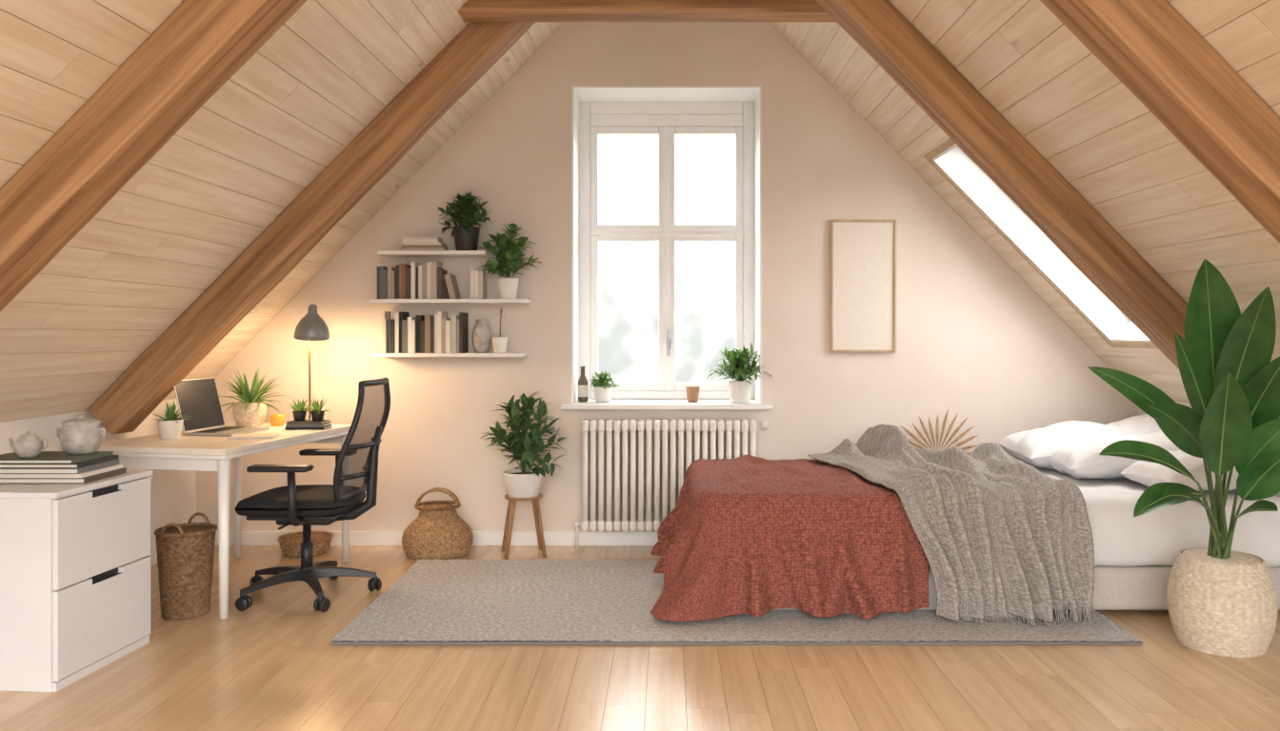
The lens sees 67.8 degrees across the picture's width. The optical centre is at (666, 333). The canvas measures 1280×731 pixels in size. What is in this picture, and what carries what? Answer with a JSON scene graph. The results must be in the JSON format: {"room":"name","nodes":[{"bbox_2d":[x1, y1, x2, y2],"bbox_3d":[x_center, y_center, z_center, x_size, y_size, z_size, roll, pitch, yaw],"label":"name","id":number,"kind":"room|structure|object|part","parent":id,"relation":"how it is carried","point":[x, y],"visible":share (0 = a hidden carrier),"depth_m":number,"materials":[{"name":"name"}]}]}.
{"room":"attic bedroom","nodes":[
{"label":"attic bedroom","id":0,"kind":"room"},
{"bbox_2d":[0,399,195,550],"bbox_3d":[-2.825,0.802,2.240,0.150,0.875,7.480,0,0,0],"label":"wall","id":1,"kind":"structure","parent":0,"point":[172,492],"depth_m":5.12,"materials":[{"name":"white paint"}]},
{"bbox_2d":[148,547,158,566],"bbox_3d":[-2.741,1.198,2.022,0.015,0.085,7.043,0,0,0],"label":"baseboard","id":2,"kind":"structure","parent":1,"relation":"attached to","point":[153,555],"depth_m":5.08,"materials":[{"name":"white paint"}]},
{"bbox_2d":[0,0,564,422],"bbox_3d":[-1.453,-1.045,2.240,2.906,2.946,7.480,0,0,0],"label":"ceiling","id":3,"kind":"structure","parent":0,"point":[331,69],"depth_m":3.79,"materials":[{"name":"brown wood"}]},
{"bbox_2d":[0,0,307,311],"bbox_3d":[-1.310,-0.968,2.889,2.858,2.895,0.189,0,0,0],"label":"beam","id":4,"kind":"structure","parent":3,"relation":"attached to","point":[202,44],"depth_m":2.80,"materials":[{"name":"brown wood"}]},
{"bbox_2d":[87,21,535,434],"bbox_3d":[-1.310,-0.966,4.591,2.857,2.898,0.191,0,0,0],"label":"beam","id":5,"kind":"structure","parent":3,"relation":"attached to","point":[385,141],"depth_m":4.50,"materials":[{"name":"brown wood"}]},
{"bbox_2d":[0,546,1279,730],"bbox_3d":[0.000,1.290,2.240,5.800,0.100,7.480,0,0,0],"label":"floor","id":6,"kind":"structure","parent":0,"point":[272,665],"depth_m":3.37,"materials":[{"name":"brown wood"}]},
{"bbox_2d":[0,470,152,692],"bbox_3d":[-2.385,0.895,3.575,0.604,0.690,0.548,0,0,4],"label":"dresser","id":7,"kind":"object","parent":6,"relation":"on","point":[75,560],"visible":0.97,"depth_m":3.36,"materials":[{"name":"white paint"}]},
{"bbox_2d":[0,451,126,483],"bbox_3d":[-2.332,0.507,3.605,0.423,0.086,0.270,0,0,0],"label":"books","id":8,"kind":"object","parent":7,"relation":"on","point":[49,467],"visible":0.94,"depth_m":3.48,"materials":[{"name":"grey paper"}]},
{"bbox_2d":[8,430,48,458],"bbox_3d":[-2.386,0.413,3.560,0.115,0.101,0.097,0,0,39],"label":"teapot","id":9,"kind":"object","parent":8,"relation":"on","point":[29,445],"visible":1,"depth_m":3.53,"materials":[{"name":"grey ceramic"}]},
{"bbox_2d":[56,414,106,455],"bbox_3d":[-2.250,0.388,3.660,0.142,0.152,0.140,0,0,-44],"label":"ceramic jar","id":10,"kind":"object","parent":8,"relation":"on","point":[82,435],"visible":1,"depth_m":3.61,"materials":[{"name":"grey ceramic"}]},
{"bbox_2d":[153,512,217,619],"bbox_3d":[-2.120,1.026,4.200,0.252,0.425,0.252,0,0,0],"label":"wicker basket","id":11,"kind":"object","parent":6,"relation":"on","point":[185,552],"visible":1,"depth_m":4.12,"materials":[{"name":"brown wicker"}]},
{"bbox_2d":[96,422,351,619],"bbox_3d":[-2.154,0.870,4.714,0.720,0.740,1.118,0,0,10],"label":"desk","id":12,"kind":"object","parent":6,"relation":"on","point":[205,453],"visible":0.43,"depth_m":4.22,"materials":[{"name":"white paint"}]},
{"bbox_2d":[152,400,191,439],"bbox_3d":[-2.337,0.408,4.506,0.164,0.182,0.179,0,0,-40],"label":"potted succulent","id":13,"kind":"object","parent":12,"relation":"on","point":[170,428],"visible":1,"depth_m":4.47,"materials":[{"name":"white ceramic"}]},
{"bbox_2d":[173,378,269,436],"bbox_3d":[-2.234,0.365,4.787,0.316,0.267,0.330,0,0,8],"label":"laptop","id":14,"kind":"object","parent":12,"relation":"on","point":[199,397],"visible":0.99,"depth_m":4.78,"materials":[{"name":"silver metal"}]},
{"bbox_2d":[227,433,279,439],"bbox_3d":[-1.979,0.494,4.560,0.200,0.010,0.150,0,0,-11],"label":"notebook","id":15,"kind":"object","parent":12,"relation":"on","point":[267,435],"visible":1,"depth_m":4.51,"materials":[{"name":"white paper"}]},
{"bbox_2d":[218,368,289,426],"bbox_3d":[-2.243,0.336,5.138,0.378,0.328,0.428,0,0,0],"label":"spider plant","id":16,"kind":"object","parent":12,"relation":"on","point":[250,412],"visible":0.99,"depth_m":5.10,"materials":[{"name":"green plant"}]},
{"bbox_2d":[270,414,284,426],"bbox_3d":[-2.100,0.469,5.140,0.072,0.062,0.072,0,0,0],"label":"candle","id":17,"kind":"object","parent":12,"relation":"on","point":[276,420],"visible":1,"depth_m":5.11,"materials":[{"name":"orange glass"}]},
{"bbox_2d":[284,420,332,429],"bbox_3d":[-1.875,0.480,4.995,0.200,0.040,0.130,0,0,0],"label":"books","id":18,"kind":"object","parent":12,"relation":"on","point":[307,424],"visible":0.98,"depth_m":4.93,"materials":[{"name":"grey paper"}]},
{"bbox_2d":[287,398,312,420],"bbox_3d":[-1.925,0.396,5.001,0.132,0.126,0.147,0,0,38],"label":"potted succulent","id":19,"kind":"object","parent":18,"relation":"on","point":[299,412],"visible":0.95,"depth_m":4.97,"materials":[{"name":"green plant"}]},
{"bbox_2d":[293,303,329,419],"bbox_3d":[-1.912,0.172,5.131,0.183,0.655,0.184,0,0,0],"label":"desk lamp","id":20,"kind":"object","parent":18,"relation":"on","point":[311,327],"depth_m":5.08,"materials":[{"name":"grey metal"}]},
{"bbox_2d":[305,398,331,420],"bbox_3d":[-1.828,0.394,4.987,0.134,0.130,0.150,0,0,0],"label":"potted succulent","id":21,"kind":"object","parent":18,"relation":"on","point":[317,414],"visible":1,"depth_m":4.97,"materials":[{"name":"green plant"}]},
{"bbox_2d":[277,530,333,557],"bbox_3d":[-2.040,1.192,5.380,0.296,0.093,0.296,0,0,0],"label":"wicker basket","id":22,"kind":"object","parent":6,"relation":"on","point":[290,543],"visible":0.89,"depth_m":5.31,"materials":[{"name":"brown wicker"}]},
{"bbox_2d":[234,378,390,612],"bbox_3d":[-1.675,0.728,4.505,0.677,1.023,0.667,0,0,0],"label":"office chair","id":23,"kind":"object","parent":6,"relation":"on","point":[356,463],"visible":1,"depth_m":4.40,"materials":[{"name":"black plastic"}]},
{"bbox_3d":[-1.720,0.798,4.500,0.550,0.100,0.500,0,0,1],"label":"seat","id":24,"kind":"part","parent":23,"relation":"part of","materials":[{"name":"black fabric"}]},
{"bbox_3d":[-1.469,0.553,4.495,0.266,0.674,0.488,0,0,1],"label":"backrest","id":25,"kind":"part","parent":23,"relation":"part of","materials":[{"name":"grey fabric"}]},
{"bbox_2d":[401,487,473,559],"bbox_3d":[-1.285,1.054,5.345,0.392,0.368,0.391,0,0,-3],"label":"wicker basket","id":26,"kind":"object","parent":6,"relation":"on","point":[437,532],"visible":1,"depth_m":5.23,"materials":[{"name":"brown wicker"}]},
{"bbox_2d":[501,493,546,559],"bbox_3d":[-0.800,1.075,5.335,0.232,0.335,0.232,0,0,-14],"label":"plant stand","id":27,"kind":"object","parent":6,"relation":"on","point":[510,518],"visible":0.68,"depth_m":5.27,"materials":[{"name":"brown wood"}]},
{"bbox_2d":[480,391,568,498],"bbox_3d":[-0.792,0.616,5.291,0.514,0.583,0.487,0,0,0],"label":"potted houseplant","id":28,"kind":"object","parent":27,"relation":"on","point":[522,483],"visible":1,"depth_m":5.26,"materials":[{"name":"green plant"}]},
{"bbox_2d":[330,559,1142,645],"bbox_3d":[0.278,1.229,4.459,3.231,0.021,1.367,0,0,0],"label":"rug","id":29,"kind":"object","parent":6,"relation":"on","point":[569,602],"visible":0.52,"depth_m":4.05,"materials":[{"name":"fabric"}]},
{"bbox_2d":[773,463,1279,610],"bbox_3d":[1.430,0.963,4.746,2.596,0.504,1.248,0,0,0],"label":"bed","id":30,"kind":"object","parent":29,"relation":"on","point":[1134,558],"visible":0.18,"depth_m":4.13,"materials":[{"name":"fabric"}]},
{"bbox_2d":[650,454,929,621],"bbox_3d":[0.523,0.937,4.608,1.215,0.538,1.289,0,0,0],"label":"knit blanket","id":31,"kind":"object","parent":30,"relation":"on","point":[753,536],"visible":0.87,"depth_m":4.09,"materials":[{"name":"fabric"}]},
{"bbox_2d":[900,408,979,455],"bbox_3d":[1.569,0.834,5.475,0.546,0.813,0.110,0,0,0],"label":"fan","id":32,"kind":"object","parent":30,"relation":"on","point":[956,430],"visible":0.38,"depth_m":5.47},
{"bbox_2d":[807,423,1095,627],"bbox_3d":[1.332,0.855,4.616,1.120,0.725,1.360,0,0,0],"label":"throw blanket","id":33,"kind":"object","parent":30,"relation":"on","point":[999,536],"visible":1,"depth_m":4.05,"materials":[{"name":"grey fabric"}]},
{"bbox_2d":[997,420,1127,469],"bbox_3d":[2.170,0.599,5.100,0.659,0.242,0.460,0,0,-3],"label":"pillow","id":34,"kind":"object","parent":30,"relation":"on","point":[1035,448],"visible":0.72,"depth_m":4.99,"materials":[{"name":"fabric"}]},
{"bbox_2d":[1107,414,1162,435],"bbox_3d":[2.499,0.553,5.060,0.412,0.240,0.468,0,0,5],"label":"pillow","id":35,"kind":"object","parent":34,"relation":"on","point":[1144,424],"visible":0.23,"depth_m":5.01,"materials":[{"name":"fabric"}]},
{"bbox_3d":[1.430,0.871,4.747,2.595,0.321,1.247,0,0,0],"label":"mattress","id":36,"kind":"part","parent":30,"relation":"part of","materials":[{"name":"fabric"}]},
{"bbox_2d":[1049,431,1180,479],"bbox_3d":[2.260,0.612,4.700,0.656,0.257,0.440,0,0,5],"label":"pillow","id":37,"kind":"object","parent":30,"relation":"on","point":[1081,459],"visible":0.58,"depth_m":4.55,"materials":[{"name":"fabric"}]},
{"bbox_2d":[1119,450,1239,491],"bbox_3d":[2.430,0.621,4.340,0.558,0.202,0.380,0,0,-7],"label":"pillow","id":38,"kind":"object","parent":30,"relation":"on","point":[1146,473],"visible":0.34,"depth_m":4.21,"materials":[{"name":"fabric"}]},
{"bbox_2d":[1087,259,1279,658],"bbox_3d":[2.050,0.485,3.578,0.858,1.509,0.548,0,0,-34],"label":"banana plant","id":39,"kind":"object","parent":6,"relation":"on","point":[1222,601],"visible":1,"depth_m":3.54,"materials":[{"name":"green plant"}]},
{"bbox_2d":[195,21,1138,531],"bbox_3d":[0.000,-0.590,5.770,5.500,3.660,0.420,0,0,0],"label":"wall","id":40,"kind":"structure","parent":0,"point":[974,341],"depth_m":5.56,"materials":[{"name":"paint"}]},
{"bbox_2d":[377,250,492,257],"bbox_3d":[-1.323,-0.455,5.460,0.611,0.022,0.199,0,0,0],"label":"wall shelf","id":41,"kind":"object","parent":40,"relation":"attached to","point":[388,253],"visible":0.99,"depth_m":5.36,"materials":[{"name":"white paint"}]},
{"bbox_2d":[401,236,449,250],"bbox_3d":[-1.379,-0.507,5.460,0.240,0.082,0.140,0,0,0],"label":"books","id":42,"kind":"object","parent":41,"relation":"on","point":[410,243],"visible":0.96,"depth_m":5.39,"materials":[{"name":"beige paper"}]},
{"bbox_2d":[437,191,494,250],"bbox_3d":[-1.149,-0.640,5.396,0.342,0.347,0.292,0,0,0],"label":"potted houseplant","id":43,"kind":"object","parent":41,"relation":"on","point":[466,237],"visible":0.99,"depth_m":5.38,"materials":[{"name":"plant"}]},
{"bbox_2d":[214,531,658,546],"bbox_3d":[0.000,1.198,5.551,5.496,0.085,0.015,0,0,0],"label":"baseboard","id":44,"kind":"structure","parent":40,"relation":"attached to","point":[248,538],"depth_m":5.54,"materials":[{"name":"white paint"}]},
{"bbox_2d":[371,352,526,357],"bbox_3d":[-1.238,0.124,5.460,0.845,0.022,0.199,0,0,0],"label":"wall shelf","id":45,"kind":"object","parent":40,"relation":"attached to","point":[468,354],"visible":0.88,"depth_m":5.36,"materials":[{"name":"white paint"}]},
{"bbox_2d":[381,311,468,353],"bbox_3d":[-1.387,-0.006,5.460,0.466,0.238,0.150,0,0,0],"label":"books","id":46,"kind":"object","parent":45,"relation":"on","point":[439,333],"visible":1,"depth_m":5.39,"materials":[{"name":"beige paper"}]},
{"bbox_2d":[471,320,491,353],"bbox_3d":[-1.060,0.018,5.450,0.110,0.190,0.110,0,0,0],"label":"ceramic vase","id":47,"kind":"object","parent":45,"relation":"on","point":[481,337],"visible":1,"depth_m":5.41,"materials":[{"name":"beige ceramic"}]},
{"bbox_2d":[491,307,508,353],"bbox_3d":[-0.950,-0.016,5.430,0.094,0.258,0.094,0,0,0],"label":"potted plant","id":48,"kind":"object","parent":45,"relation":"on","point":[500,344],"visible":1,"depth_m":5.40,"materials":[{"name":"white ceramic"}]},
{"bbox_2d":[369,299,530,303],"bbox_3d":[-1.232,-0.182,5.460,0.879,0.022,0.199,0,0,0],"label":"wall shelf","id":49,"kind":"object","parent":40,"relation":"attached to","point":[375,301],"visible":1,"depth_m":5.36,"materials":[{"name":"white paint"}]},
{"bbox_2d":[377,260,460,299],"bbox_3d":[-1.419,-0.297,5.460,0.452,0.222,0.150,0,0,0],"label":"books","id":50,"kind":"object","parent":49,"relation":"on","point":[414,281],"visible":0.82,"depth_m":5.40,"materials":[{"name":"grey paper"}]},
{"bbox_2d":[470,269,487,299],"bbox_3d":[-1.079,-0.279,5.470,0.072,0.170,0.130,0,0,0],"label":"books","id":51,"kind":"object","parent":49,"relation":"on","point":[478,279],"visible":0.86,"depth_m":5.40,"materials":[{"name":"white paper"}]},
{"bbox_2d":[478,222,540,299],"bbox_3d":[-0.894,-0.413,5.398,0.364,0.439,0.288,0,0,0],"label":"potted houseplant","id":52,"kind":"object","parent":49,"relation":"on","point":[508,287],"visible":0.99,"depth_m":5.39,"materials":[{"name":"green plant"}]},
{"bbox_2d":[579,101,754,399],"bbox_3d":[0.000,-0.517,5.905,1.112,1.855,0.110,0,0,0],"label":"window","id":53,"kind":"structure","parent":40,"relation":"in","point":[666,120],"depth_m":5.91,"materials":[{"name":"white paint"}]},
{"bbox_2d":[571,85,761,403],"bbox_3d":[0.000,-0.517,5.729,1.112,1.855,0.341,0,0,0],"label":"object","id":54,"kind":"structure","parent":40,"relation":"attached to","point":[579,93],"depth_m":5.70,"materials":[{"name":"white paint"}]},
{"bbox_2d":[560,399,772,409],"bbox_3d":[0.000,0.425,5.700,1.220,0.030,0.460,0,0,0],"label":"window sill","id":55,"kind":"structure","parent":40,"relation":"attached to","point":[614,404],"depth_m":5.47,"materials":[{"name":"white paint"}]},
{"bbox_2d":[578,366,587,401],"bbox_3d":[-0.500,0.303,5.680,0.062,0.212,0.062,0,0,0],"label":"glass bottle","id":56,"kind":"object","parent":55,"relation":"on","point":[582,382],"visible":1,"depth_m":5.66,"materials":[{"name":"brown glass"}]},
{"bbox_2d":[589,370,619,401],"bbox_3d":[-0.381,0.314,5.700,0.196,0.191,0.196,0,0,37],"label":"potted herb","id":57,"kind":"object","parent":55,"relation":"on","point":[603,392],"visible":1,"depth_m":5.66,"materials":[{"name":"white ceramic"}]},
{"bbox_2d":[685,386,699,402],"bbox_3d":[0.155,0.364,5.660,0.082,0.090,0.082,0,0,0],"label":"terracotta cup","id":58,"kind":"object","parent":55,"relation":"on","point":[692,392],"visible":1,"depth_m":5.63,"materials":[{"name":"orange ceramic"}]},
{"bbox_2d":[706,343,772,403],"bbox_3d":[0.432,0.230,5.538,0.397,0.358,0.272,0,0,0],"label":"potted herb","id":59,"kind":"object","parent":55,"relation":"on","point":[739,367],"visible":1,"depth_m":5.55,"materials":[{"name":"green plant"}]},
{"bbox_2d":[573,419,767,549],"bbox_3d":[0.020,0.868,5.477,1.110,0.745,0.164,0,0,0],"label":"radiator","id":60,"kind":"object","parent":40,"relation":"attached to","point":[594,523],"visible":0.72,"depth_m":5.40,"materials":[{"name":"metal"}]},
{"bbox_2d":[829,219,896,352],"bbox_3d":[1.144,-0.276,5.545,0.382,0.772,0.029,0,0,0],"label":"picture frame","id":61,"kind":"object","parent":40,"relation":"attached to","point":[862,251],"visible":1,"depth_m":5.54,"materials":[{"name":"brown wood"}]},
{"bbox_2d":[768,0,1279,403],"bbox_3d":[1.453,-1.045,2.240,2.906,2.946,7.480,0,0,0],"label":"ceiling","id":62,"kind":"structure","parent":0,"point":[1018,55],"depth_m":3.73,"materials":[{"name":"brown wood"}]},
{"bbox_2d":[923,138,1158,348],"bbox_3d":[1.992,-0.508,4.810,1.158,1.171,0.850,0,0,0],"label":"window","id":63,"kind":"structure","parent":62,"relation":"attached to","point":[1007,218],"depth_m":5.18,"materials":[{"name":"white glass"}]},
{"bbox_2d":[815,0,1279,418],"bbox_3d":[1.304,-0.975,4.209,2.868,2.909,0.190,0,0,0],"label":"beam","id":64,"kind":"structure","parent":62,"relation":"attached to","point":[1076,229],"depth_m":4.12,"materials":[{"name":"brown wood"}]},
{"bbox_2d":[457,0,836,21],"bbox_3d":[0.000,-1.545,4.395,1.960,0.170,0.170,0,0,0],"label":"beam","id":65,"kind":"structure","parent":64,"relation":"attached to","point":[471,10],"depth_m":4.33,"materials":[{"name":"brown wood"}]},
{"bbox_2d":[1040,0,1279,242],"bbox_3d":[1.303,-0.975,2.829,2.872,2.909,0.189,0,0,0],"label":"beam","id":66,"kind":"structure","parent":62,"relation":"attached to","point":[1147,45],"depth_m":2.74,"materials":[{"name":"brown wood"}]},
{"bbox_2d":[1138,401,1279,498],"bbox_3d":[2.825,0.802,2.240,0.150,0.875,7.480,0,0,0],"label":"wall","id":67,"kind":"structure","parent":0,"point":[1140,411],"depth_m":5.09,"materials":[{"name":"white paint"}]}
]}

